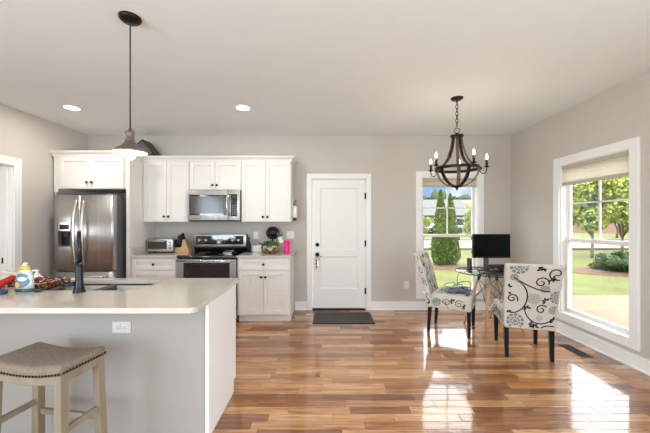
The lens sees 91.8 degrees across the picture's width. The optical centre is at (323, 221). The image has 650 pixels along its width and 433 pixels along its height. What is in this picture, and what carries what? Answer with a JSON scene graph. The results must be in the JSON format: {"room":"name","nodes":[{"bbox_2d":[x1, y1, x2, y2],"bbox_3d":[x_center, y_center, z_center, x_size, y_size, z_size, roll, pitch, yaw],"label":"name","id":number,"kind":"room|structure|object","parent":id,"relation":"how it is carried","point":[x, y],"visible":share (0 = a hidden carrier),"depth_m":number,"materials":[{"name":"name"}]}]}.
{"room":"kitchen dining area","nodes":[
{"label":"kitchen dining area","id":0,"kind":"room"},
{"bbox_2d":[0,103,87,277],"bbox_3d":[-3.787,0.011,0.380,0.140,2.747,9.160,0,0,0],"label":"wall","id":1,"kind":"structure","parent":0,"point":[29,138],"depth_m":4.07,"materials":[{"name":"paint"}]},
{"bbox_2d":[0,155,21,271],"bbox_3d":[-3.776,0.309,3.342,0.162,2.152,1.029,0,0,0],"label":"door","id":2,"kind":"structure","parent":1,"relation":"in","point":[10,167],"depth_m":3.75,"materials":[{"name":"paint"}]},
{"bbox_2d":[88,136,510,309],"bbox_3d":[-1.416,0.011,5.030,9.002,2.747,0.140,0,0,0],"label":"wall","id":3,"kind":"structure","parent":0,"point":[392,162],"depth_m":4.96,"materials":[{"name":"paint"}]},
{"bbox_2d":[58,156,125,192],"bbox_3d":[-3.166,-0.688,4.604,0.926,0.474,0.706,0,0,0],"label":"upper cabinet","id":4,"kind":"object","parent":3,"relation":"attached to","point":[88,174],"visible":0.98,"depth_m":4.29,"materials":[{"name":"paint"}]},
{"bbox_2d":[49,151,295,164],"bbox_3d":[-2.084,-0.930,4.604,3.304,0.070,0.704,0,0,0],"label":"trim","id":5,"kind":"structure","parent":4,"relation":"attached to","point":[54,153],"depth_m":4.59,"materials":[{"name":"paint"}]},
{"bbox_2d":[137,139,160,155],"bbox_3d":[-2.658,-1.084,4.778,0.273,0.284,0.254,0,0,0],"label":"tray","id":6,"kind":"object","parent":5,"relation":"on","point":[145,145],"visible":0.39,"depth_m":4.66,"materials":[{"name":"grey plastic"}]},
{"bbox_2d":[143,161,198,221],"bbox_3d":[-2.313,-0.463,4.769,0.678,0.925,0.376,0,0,0],"label":"upper cabinet","id":7,"kind":"object","parent":3,"relation":"attached to","point":[166,184],"visible":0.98,"depth_m":4.62,"materials":[{"name":"paint"}]},
{"bbox_2d":[190,161,241,190],"bbox_3d":[-1.593,-0.696,4.769,0.759,0.459,0.376,0,0,0],"label":"upper cabinet","id":8,"kind":"object","parent":3,"relation":"attached to","point":[204,175],"visible":0.94,"depth_m":4.62,"materials":[{"name":"paint"}]},
{"bbox_2d":[188,190,241,220],"bbox_3d":[-1.594,-0.236,4.720,0.754,0.456,0.474,0,0,0],"label":"microwave","id":9,"kind":"object","parent":8,"relation":"attached to","point":[203,205],"visible":1,"depth_m":4.54,"materials":[{"name":"grey metal"}]},
{"bbox_2d":[242,161,292,221],"bbox_3d":[-0.847,-0.463,4.769,0.732,0.925,0.376,0,0,0],"label":"upper cabinet","id":10,"kind":"object","parent":3,"relation":"attached to","point":[267,186],"visible":0.99,"depth_m":4.62,"materials":[{"name":"paint"}]},
{"bbox_2d":[292,198,297,220],"bbox_3d":[-0.443,-0.190,4.790,0.072,0.336,0.220,0,0,0],"label":"holder","id":11,"kind":"object","parent":10,"relation":"attached to","point":[294,208],"visible":1,"depth_m":4.70,"materials":[{"name":"white plastic"}]},
{"bbox_2d":[287,231,293,238],"bbox_3d":[-0.531,0.205,4.955,0.118,0.118,0.010,0,0,0],"label":"light switch","id":12,"kind":"object","parent":3,"relation":"attached to","point":[290,234],"visible":1,"depth_m":4.96,"materials":[{"name":"white plastic"}]},
{"bbox_2d":[307,174,370,309],"bbox_3d":[0.236,0.314,5.002,1.012,2.143,0.196,0,0,0],"label":"door","id":13,"kind":"structure","parent":3,"relation":"in","point":[338,205],"depth_m":4.97,"materials":[{"name":"paint"}]},
{"bbox_2d":[295,301,492,309],"bbox_3d":[1.245,1.317,4.947,3.400,0.135,0.026,0,0,0],"label":"baseboard","id":14,"kind":"structure","parent":3,"relation":"attached to","point":[299,305],"depth_m":4.94,"materials":[{"name":"paint"}]},
{"bbox_2d":[404,281,408,288],"bbox_3d":[1.298,0.987,4.955,0.075,0.118,0.010,0,0,0],"label":"outlet","id":15,"kind":"object","parent":3,"relation":"attached to","point":[406,283],"visible":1,"depth_m":4.96,"materials":[{"name":"white plastic"}]},
{"bbox_2d":[416,171,483,298],"bbox_3d":[1.978,0.205,5.019,1.070,2.004,0.162,0,0,0],"label":"window","id":16,"kind":"structure","parent":3,"relation":"in","point":[477,193],"depth_m":4.94,"materials":[{"name":"paint"}]},
{"bbox_2d":[422,178,475,186],"bbox_3d":[1.978,-0.620,4.987,0.854,0.140,0.037,0,0,0],"label":"cellular shade","id":17,"kind":"object","parent":16,"relation":"attached to","point":[426,182],"visible":0.73,"depth_m":4.97,"materials":[{"name":"fabric"}]},
{"bbox_2d":[0,0,649,135],"bbox_3d":[-1.261,-1.487,0.130,9.312,0.250,10.460,0,0,0],"label":"ceiling","id":18,"kind":"structure","parent":0,"point":[301,67],"depth_m":2.66,"materials":[{"name":"paint"}]},
{"bbox_2d":[61,105,81,110],"bbox_3d":[-3.000,-1.358,3.750,0.196,0.008,0.196,0,0,0],"label":"recessed light","id":19,"kind":"object","parent":18,"relation":"in","point":[70,107],"visible":1,"depth_m":3.73,"materials":[{"name":"white plastic"}]},
{"bbox_2d":[111,11,147,159],"bbox_3d":[-1.292,-0.889,2.100,0.210,0.945,0.210,0,0,0],"label":"pendant lamp","id":20,"kind":"object","parent":18,"relation":"hanging from","point":[129,148],"visible":1,"depth_m":2.09,"materials":[{"name":"brown metal"}]},
{"bbox_2d":[234,105,250,110],"bbox_3d":[-0.965,-1.358,3.750,0.196,0.008,0.196,0,0,0],"label":"recessed light","id":21,"kind":"object","parent":18,"relation":"in","point":[238,107],"visible":1,"depth_m":3.73,"materials":[{"name":"white plastic"}]},
{"bbox_2d":[428,96,489,189],"bbox_3d":[1.473,-0.855,3.444,0.636,1.014,0.632,0,0,0],"label":"chandelier","id":22,"kind":"object","parent":18,"relation":"hanging from","point":[459,137],"visible":1,"depth_m":3.41,"materials":[{"name":"brown metal"}]},
{"bbox_2d":[212,310,649,432],"bbox_3d":[-1.416,1.445,0.380,9.002,0.120,9.440,0,0,0],"label":"floor","id":23,"kind":"structure","parent":0,"point":[392,374],"depth_m":2.72,"materials":[{"name":"brown wood"}]},
{"bbox_2d":[0,342,106,432],"bbox_3d":[-1.505,1.049,1.725,0.479,0.671,0.287,0,0,9],"label":"bar stool","id":24,"kind":"object","parent":23,"relation":"on","point":[38,365],"visible":1,"depth_m":1.69,"materials":[{"name":"beige fabric"}]},
{"bbox_2d":[0,342,104,376],"bbox_3d":[-1.505,0.752,1.725,0.460,0.076,0.275,0,0,9],"label":"seat cushion","id":25,"kind":"object","parent":24,"relation":"on","point":[39,359],"depth_m":1.67,"materials":[{"name":"beige fabric"}]},
{"bbox_2d":[54,156,92,271],"bbox_3d":[-3.659,0.230,4.628,0.059,2.310,0.657,0,0,0],"label":"cabinet filler","id":26,"kind":"object","parent":23,"relation":"on","point":[56,190],"visible":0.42,"depth_m":4.30,"materials":[{"name":"paint"}]},
{"bbox_2d":[54,194,125,277],"bbox_3d":[-3.158,0.507,4.477,0.786,1.756,0.846,0,0,0],"label":"refrigerator","id":27,"kind":"object","parent":23,"relation":"on","point":[101,219],"visible":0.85,"depth_m":4.13,"materials":[{"name":"grey metal"}]},
{"bbox_2d":[0,285,235,432],"bbox_3d":[-1.917,0.945,2.317,2.366,0.880,0.617,0,0,0],"label":"kitchen island","id":28,"kind":"object","parent":23,"relation":"on","point":[173,372],"visible":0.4,"depth_m":2.02,"materials":[{"name":"paint"}]},
{"bbox_2d":[0,278,239,312],"bbox_3d":[-1.921,0.490,2.205,2.417,0.030,0.930,0,0,0],"label":"island countertop","id":29,"kind":"structure","parent":28,"relation":"on","point":[166,295],"depth_m":1.96,"materials":[{"name":"beige stone"}]},
{"bbox_2d":[0,289,7,294],"bbox_3d":[-2.158,0.454,2.080,0.121,0.042,0.082,0,0,0],"label":"sponge","id":30,"kind":"object","parent":29,"relation":"on","point":[2,291],"visible":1,"depth_m":2.08,"materials":[{"name":"blue fabric"}]},
{"bbox_2d":[0,275,15,288],"bbox_3d":[-2.264,0.429,2.239,0.144,0.096,0.052,0,0,-31],"label":"cloth","id":31,"kind":"object","parent":29,"relation":"on","point":[5,281],"visible":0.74,"depth_m":2.23,"materials":[{"name":"red fabric"}]},
{"bbox_2d":[0,270,16,279],"bbox_3d":[-2.600,0.427,2.500,0.338,0.096,0.143,0,0,0],"label":"cloth","id":32,"kind":"object","parent":29,"relation":"on","point":[3,273],"visible":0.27,"depth_m":2.50,"materials":[{"name":"white fabric"}]},
{"bbox_2d":[4,280,14,286],"bbox_3d":[-2.300,0.444,2.369,0.212,0.062,0.154,0,0,0],"label":"pot holder","id":33,"kind":"object","parent":29,"relation":"on","point":[11,284],"visible":0.19,"depth_m":2.30,"materials":[{"name":"fabric"}]},
{"bbox_2d":[15,262,34,291],"bbox_3d":[-2.052,0.376,2.159,0.124,0.198,0.065,0,0,0],"label":"dish soap bottle","id":34,"kind":"object","parent":29,"relation":"on","point":[24,281],"visible":1,"depth_m":2.14,"materials":[{"name":"white plastic"}]},
{"bbox_2d":[32,270,42,277],"bbox_3d":[-2.168,0.418,2.380,0.084,0.114,0.084,0,0,0],"label":"pump bottle","id":35,"kind":"object","parent":29,"relation":"on","point":[37,274],"visible":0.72,"depth_m":2.37,"materials":[{"name":"white plastic"}]},
{"bbox_2d":[34,275,70,288],"bbox_3d":[-2.074,0.441,2.359,0.275,0.068,0.243,0,0,0],"label":"pot holder","id":36,"kind":"object","parent":29,"relation":"on","point":[45,281],"visible":0.73,"depth_m":2.31,"materials":[{"name":"fabric"}]},
{"bbox_2d":[61,230,85,292],"bbox_3d":[-1.702,0.266,2.196,0.129,0.418,0.245,0,0,-16],"label":"kitchen faucet","id":37,"kind":"object","parent":29,"relation":"on","point":[79,287],"visible":1,"depth_m":2.12,"materials":[{"name":"black metal"}]},
{"bbox_2d":[43,284,152,289],"bbox_3d":[-1.700,0.591,2.380,0.836,0.169,0.430,0,0,0],"label":"sink","id":38,"kind":"object","parent":29,"relation":"in","point":[107,286],"visible":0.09,"depth_m":2.55,"materials":[{"name":"metal"}]},
{"bbox_2d":[112,321,130,332],"bbox_3d":[-1.295,0.673,2.015,0.118,0.073,0.010,0,0,0],"label":"outlet","id":39,"kind":"object","parent":28,"relation":"attached to","point":[117,326],"visible":1,"depth_m":2.01,"materials":[{"name":"white plastic"}]},
{"bbox_2d":[126,158,154,277],"bbox_3d":[-2.677,0.230,4.628,0.049,2.310,0.657,0,0,0],"label":"end panel","id":40,"kind":"object","parent":23,"relation":"on","point":[138,231],"visible":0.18,"depth_m":4.41,"materials":[{"name":"paint"}]},
{"bbox_2d":[131,258,177,277],"bbox_3d":[-2.331,0.939,4.622,0.640,0.893,0.671,0,0,0],"label":"base cabinet","id":41,"kind":"object","parent":23,"relation":"on","point":[140,267],"visible":0.37,"depth_m":4.32,"materials":[{"name":"paint"}]},
{"bbox_2d":[130,246,194,257],"bbox_3d":[-2.330,0.426,4.631,0.642,0.132,0.652,0,0,0],"label":"countertop","id":42,"kind":"structure","parent":41,"relation":"on","point":[138,252],"depth_m":4.45,"materials":[{"name":"beige stone"}]},
{"bbox_2d":[147,238,177,252],"bbox_3d":[-2.430,0.356,4.752,0.392,0.205,0.256,0,0,0],"label":"toaster oven","id":43,"kind":"object","parent":42,"relation":"on","point":[156,244],"visible":0.89,"depth_m":4.66,"materials":[{"name":"silver metal"}]},
{"bbox_2d":[175,233,192,252],"bbox_3d":[-2.129,0.313,4.780,0.222,0.293,0.120,0,0,0],"label":"knife block","id":44,"kind":"object","parent":42,"relation":"on","point":[182,244],"visible":1,"depth_m":4.73,"materials":[{"name":"brown wood"}]},
{"bbox_2d":[176,234,247,320],"bbox_3d":[-1.600,0.785,4.588,0.810,1.200,0.721,0,0,0],"label":"range","id":45,"kind":"object","parent":23,"relation":"on","point":[208,260],"visible":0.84,"depth_m":4.30,"materials":[{"name":"silver metal"}]},
{"bbox_2d":[177,252,244,257],"bbox_3d":[-1.600,0.475,4.577,0.810,0.039,0.585,0,0,0],"label":"cooktop","id":46,"kind":"object","parent":45,"relation":"in","point":[192,254],"depth_m":4.30,"materials":[{"name":"black glass"}]},
{"bbox_2d":[223,250,233,253],"bbox_3d":[-1.386,0.432,4.560,0.129,0.045,0.120,0,0,0],"label":"spoon rest","id":47,"kind":"object","parent":45,"relation":"on","point":[225,251],"visible":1,"depth_m":4.53,"materials":[{"name":"metal"}]},
{"bbox_2d":[237,256,293,320],"bbox_3d":[-0.830,0.939,4.622,0.723,0.893,0.671,0,0,0],"label":"base cabinet","id":48,"kind":"object","parent":23,"relation":"on","point":[265,288],"visible":0.99,"depth_m":4.32,"materials":[{"name":"paint"}]},
{"bbox_2d":[237,251,295,257],"bbox_3d":[-0.817,0.476,4.631,0.753,0.032,0.652,0,0,0],"label":"countertop","id":49,"kind":"structure","parent":48,"relation":"on","point":[280,254],"depth_m":4.33,"materials":[{"name":"beige stone"}]},
{"bbox_2d":[247,237,250,251],"bbox_3d":[-1.143,0.344,4.800,0.060,0.229,0.060,0,0,0],"label":"oil bottle","id":50,"kind":"object","parent":49,"relation":"on","point":[248,242],"visible":0.93,"depth_m":4.78,"materials":[{"name":"black glass"}]},
{"bbox_2d":[252,245,261,251],"bbox_3d":[-1.033,0.409,4.880,0.146,0.100,0.080,0,0,0],"label":"canister","id":51,"kind":"object","parent":49,"relation":"on","point":[255,248],"visible":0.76,"depth_m":4.84,"materials":[{"name":"white ceramic"}]},
{"bbox_2d":[259,240,279,253],"bbox_3d":[-0.802,0.360,4.656,0.296,0.198,0.302,0,0,34],"label":"planter","id":52,"kind":"object","parent":49,"relation":"on","point":[269,247],"visible":0.99,"depth_m":4.57,"materials":[{"name":"wicker"}]},
{"bbox_2d":[266,227,278,240],"bbox_3d":[-0.790,0.264,4.860,0.208,0.389,0.100,0,0,0],"label":"round ornament","id":53,"kind":"object","parent":49,"relation":"on","point":[271,232],"visible":0.75,"depth_m":4.84,"materials":[{"name":"black plastic"}]},
{"bbox_2d":[284,240,289,253],"bbox_3d":[-0.543,0.365,4.600,0.094,0.188,0.093,0,0,0],"label":"tumbler","id":54,"kind":"object","parent":49,"relation":"on","point":[286,242],"visible":1,"depth_m":4.57,"materials":[{"name":"pink plastic"}]},
{"bbox_2d":[313,312,374,323],"bbox_3d":[0.272,1.379,4.540,0.856,0.011,0.520,0,0,0],"label":"door mat","id":55,"kind":"object","parent":23,"relation":"on","point":[318,317],"visible":1,"depth_m":4.50,"materials":[{"name":"grey fabric"}]},
{"bbox_2d":[413,251,475,338],"bbox_3d":[1.563,0.895,4.088,0.695,0.980,0.503,0,0,32],"label":"dining chair","id":56,"kind":"object","parent":23,"relation":"on","point":[437,298],"visible":0.94,"depth_m":3.97,"materials":[{"name":"beige fabric"}]},
{"bbox_2d":[441,281,471,290],"bbox_3d":[1.684,0.804,3.985,0.372,0.144,0.139,0,0,0],"label":"cable","id":57,"kind":"object","parent":56,"relation":"on","point":[461,281],"visible":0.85,"depth_m":3.98,"materials":[{"name":"black plastic"}]},
{"bbox_2d":[443,286,470,292],"bbox_3d":[1.694,0.855,4.006,0.345,0.050,0.271,0,0,0],"label":"cable","id":58,"kind":"object","parent":56,"relation":"on","point":[450,289],"visible":0.88,"depth_m":3.95,"materials":[{"name":"blue plastic"}]},
{"bbox_2d":[455,266,525,338],"bbox_3d":[2.150,1.009,4.020,0.889,0.758,0.889,0,0,0],"label":"round table","id":59,"kind":"object","parent":23,"relation":"on","point":[478,274],"visible":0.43,"depth_m":3.88,"materials":[{"name":"clear glass"}]},
{"bbox_2d":[467,258,471,271],"bbox_3d":[1.844,0.542,3.995,0.044,0.175,0.080,0,0,0],"label":"modem","id":60,"kind":"object","parent":59,"relation":"on","point":[469,260],"visible":0.87,"depth_m":3.96,"materials":[{"name":"grey plastic"}]},
{"bbox_2d":[472,267,489,270],"bbox_3d":[1.969,0.599,3.982,0.193,0.054,0.165,0,0,0],"label":"power cable","id":61,"kind":"object","parent":59,"relation":"on","point":[477,268],"visible":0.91,"depth_m":3.97,"materials":[{"name":"black plastic"}]},
{"bbox_2d":[469,275,494,338],"bbox_3d":[1.825,1.002,3.705,0.254,0.765,0.296,0,0,0],"label":"power cable","id":62,"kind":"object","parent":59,"relation":"hanging from","point":[484,275],"visible":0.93,"depth_m":3.61,"materials":[{"name":"black plastic"}]},
{"bbox_2d":[472,234,509,271],"bbox_3d":[2.159,0.392,4.100,0.481,0.476,0.200,0,0,0],"label":"monitor","id":63,"kind":"object","parent":59,"relation":"on","point":[485,246],"visible":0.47,"depth_m":4.05,"materials":[{"name":"black plastic"}]},
{"bbox_2d":[487,275,500,318],"bbox_3d":[2.041,0.884,3.803,0.131,0.528,0.721,0,0,25],"label":"power cable","id":64,"kind":"object","parent":59,"relation":"hanging from","point":[494,275],"visible":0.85,"depth_m":3.58,"materials":[{"name":"plastic"}]},
{"bbox_2d":[485,272,503,274],"bbox_3d":[2.165,0.618,3.785,0.390,0.024,0.130,0,0,0],"label":"keyboard","id":65,"kind":"object","parent":59,"relation":"on","point":[489,273],"visible":0.49,"depth_m":3.73,"materials":[{"name":"grey plastic"}]},
{"bbox_2d":[486,264,504,271],"bbox_3d":[2.246,0.571,3.933,0.430,0.115,0.206,0,0,0],"label":"power cable","id":66,"kind":"object","parent":59,"relation":"on","point":[493,266],"visible":0.4,"depth_m":3.90,"materials":[{"name":"black plastic"}]},
{"bbox_2d":[493,263,564,361],"bbox_3d":[2.114,0.895,3.328,0.503,0.980,0.695,0,0,17],"label":"dining chair","id":67,"kind":"object","parent":23,"relation":"on","point":[531,292],"visible":0.99,"depth_m":3.11,"materials":[{"name":"beige fabric"}]},
{"bbox_2d":[558,344,592,356],"bbox_3d":[2.700,1.382,3.390,0.120,0.006,0.340,0,0,0],"label":"floor vent","id":68,"kind":"object","parent":23,"relation":"in","point":[580,353],"visible":1,"depth_m":3.38,"materials":[{"name":"brown metal"}]},
{"bbox_2d":[511,71,649,359],"bbox_3d":[3.015,0.011,0.380,0.140,2.747,9.160,0,0,0],"label":"wall","id":69,"kind":"structure","parent":0,"point":[622,112],"depth_m":3.72,"materials":[{"name":"paint"}]},
{"bbox_2d":[553,136,640,351],"bbox_3d":[3.004,0.205,3.475,0.162,2.004,1.094,0,0,0],"label":"window","id":70,"kind":"structure","parent":69,"relation":"in","point":[630,337],"depth_m":3.40,"materials":[{"name":"paint"}]},
{"bbox_2d":[562,151,628,185],"bbox_3d":[2.971,-0.570,3.475,0.037,0.240,0.878,0,0,0],"label":"cellular shade","id":71,"kind":"object","parent":70,"relation":"attached to","point":[615,165],"visible":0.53,"depth_m":3.41,"materials":[{"name":"fabric"}]},
{"bbox_2d":[555,321,649,375],"bbox_3d":[2.932,1.317,2.472,0.026,0.135,4.944,0,0,0],"label":"baseboard","id":72,"kind":"structure","parent":69,"relation":"attached to","point":[634,361],"depth_m":3.27,"materials":[{"name":"paint"}]},
{"label":"outside","id":73,"kind":"structure","parent":0,"visible":0},
{"bbox_2d":[572,295,628,327],"bbox_3d":[21.558,1.525,4.500,36.885,0.020,4.000,0,0,0],"label":"driveway","id":74,"kind":"structure","parent":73,"point":[611,308],"depth_m":5.65,"materials":[{"name":"concrete"}]},
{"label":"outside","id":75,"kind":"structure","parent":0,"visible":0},
{"bbox_2d":[424,232,628,294],"bbox_3d":[15.000,1.685,55.000,150.000,0.300,170.000,0,0,0],"label":"ground","id":76,"kind":"structure","parent":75,"point":[582,284],"depth_m":8.71,"materials":[{"name":"green plant"}]},
{"bbox_2d":[423,215,431,237],"bbox_3d":[5.339,0.537,17.112,0.958,2.000,0.810,0,0,11],"label":"maple tree","id":77,"kind":"object","parent":76,"relation":"on","point":[426,219],"visible":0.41,"depth_m":16.93,"materials":[{"name":"green plant"}]},
{"bbox_2d":[423,223,462,233],"bbox_3d":[13.250,0.825,36.000,4.500,1.420,1.700,0,0,0],"label":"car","id":78,"kind":"object","parent":76,"relation":"on","point":[431,226],"visible":0.2,"depth_m":35.20,"materials":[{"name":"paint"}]},
{"bbox_2d":[423,200,469,232],"bbox_3d":[15.950,-0.940,48.000,10.100,4.950,9.000,0,0,0],"label":"house","id":79,"kind":"structure","parent":76,"relation":"on","point":[430,213],"depth_m":44.80,"materials":[{"name":"white"}]},
{"bbox_2d":[423,188,470,199],"bbox_3d":[26.134,-3.165,85.564,49.795,11.794,11.553,0,0,0],"label":"woodland","id":80,"kind":"object","parent":76,"relation":"on","point":[434,194],"visible":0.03,"depth_m":82.00,"materials":[{"name":"green plant"}]},
{"bbox_2d":[431,262,466,269],"bbox_3d":[4.050,1.535,10.900,2.600,0.180,1.600,0,0,0],"label":"mulch bed","id":81,"kind":"object","parent":76,"relation":"on","point":[435,267],"visible":0.3,"depth_m":10.39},
{"bbox_2d":[429,189,450,265],"bbox_3d":[3.950,0.212,10.709,0.716,2.658,0.714,0,0,0],"label":"cedar tree","id":82,"kind":"object","parent":81,"relation":"on","point":[440,245],"visible":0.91,"depth_m":10.54,"materials":[{"name":"green plant"}]},
{"bbox_2d":[447,193,461,264],"bbox_3d":[4.327,0.272,10.812,0.715,2.541,0.716,0,0,0],"label":"cedar tree","id":83,"kind":"object","parent":81,"relation":"on","point":[455,249],"visible":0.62,"depth_m":10.62,"materials":[{"name":"green plant"}]},
{"bbox_2d":[460,203,471,252],"bbox_3d":[7.260,0.287,15.429,0.840,2.499,0.988,0,0,-43],"label":"maple tree","id":84,"kind":"object","parent":76,"relation":"on","point":[467,228],"visible":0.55,"depth_m":15.50,"materials":[{"name":"green plant"}]},
{"bbox_2d":[463,200,470,206],"bbox_3d":[28.100,-1.140,54.000,12.800,5.350,9.000,0,0,0],"label":"house","id":85,"kind":"structure","parent":76,"relation":"on","point":[466,202],"depth_m":53.16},
{"bbox_2d":[424,239,628,249],"bbox_3d":[15.000,1.475,21.750,150.000,0.120,9.100,0,0,0],"label":"curb","id":86,"kind":"object","parent":76,"relation":"on","point":[425,248],"visible":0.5,"depth_m":17.20,"materials":[{"name":"concrete"}]},
{"bbox_2d":[572,267,628,276],"bbox_3d":[8.950,1.535,9.700,3.000,0.180,1.800,0,0,0],"label":"mulch bed","id":87,"kind":"object","parent":76,"relation":"on","point":[579,270],"visible":0.42,"depth_m":9.29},
{"bbox_2d":[587,256,616,269],"bbox_3d":[8.519,1.266,9.566,0.634,0.575,0.709,0,0,0],"label":"round shrub","id":88,"kind":"object","parent":87,"relation":"on","point":[597,266],"visible":0.08,"depth_m":9.66,"materials":[{"name":"green plant"}]},
{"bbox_2d":[595,251,623,270],"bbox_3d":[8.514,1.198,9.385,0.857,0.712,0.713,0,0,-25],"label":"round shrub","id":89,"kind":"object","parent":87,"relation":"on","point":[607,261],"visible":0.91,"depth_m":9.24,"materials":[{"name":"green plant"}]},
{"bbox_2d":[615,251,628,271],"bbox_3d":[8.870,1.190,9.210,0.863,0.727,0.760,0,0,19],"label":"round shrub","id":90,"kind":"object","parent":87,"relation":"on","point":[625,258],"visible":0.36,"depth_m":9.06,"materials":[{"name":"green plant"}]},
{"bbox_2d":[573,176,628,257],"bbox_3d":[11.323,-0.441,13.745,3.546,3.956,3.156,0,0,0],"label":"maple tree","id":91,"kind":"object","parent":76,"relation":"on","point":[585,215],"visible":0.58,"depth_m":12.90,"materials":[{"name":"green plant"}]},
{"bbox_2d":[573,222,628,232],"bbox_3d":[43.250,-0.740,48.000,14.500,4.550,9.000,0,0,0],"label":"house","id":92,"kind":"structure","parent":76,"relation":"on","point":[611,229],"depth_m":44.00,"materials":[{"name":"brick"}]},
{"bbox_2d":[609,176,628,251],"bbox_3d":[14.650,-0.731,15.472,3.115,4.539,2.861,0,0,-34],"label":"maple tree","id":93,"kind":"object","parent":76,"relation":"on","point":[624,228],"visible":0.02,"depth_m":15.43,"materials":[{"name":"green plant"}]},
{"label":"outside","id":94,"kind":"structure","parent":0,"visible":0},
{"bbox_2d":[424,240,628,246],"bbox_3d":[15.000,1.527,21.750,150.000,0.015,8.500,0,0,0],"label":"road","id":95,"kind":"structure","parent":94,"point":[463,243],"depth_m":21.28,"materials":[{"name":"white asphalt"}]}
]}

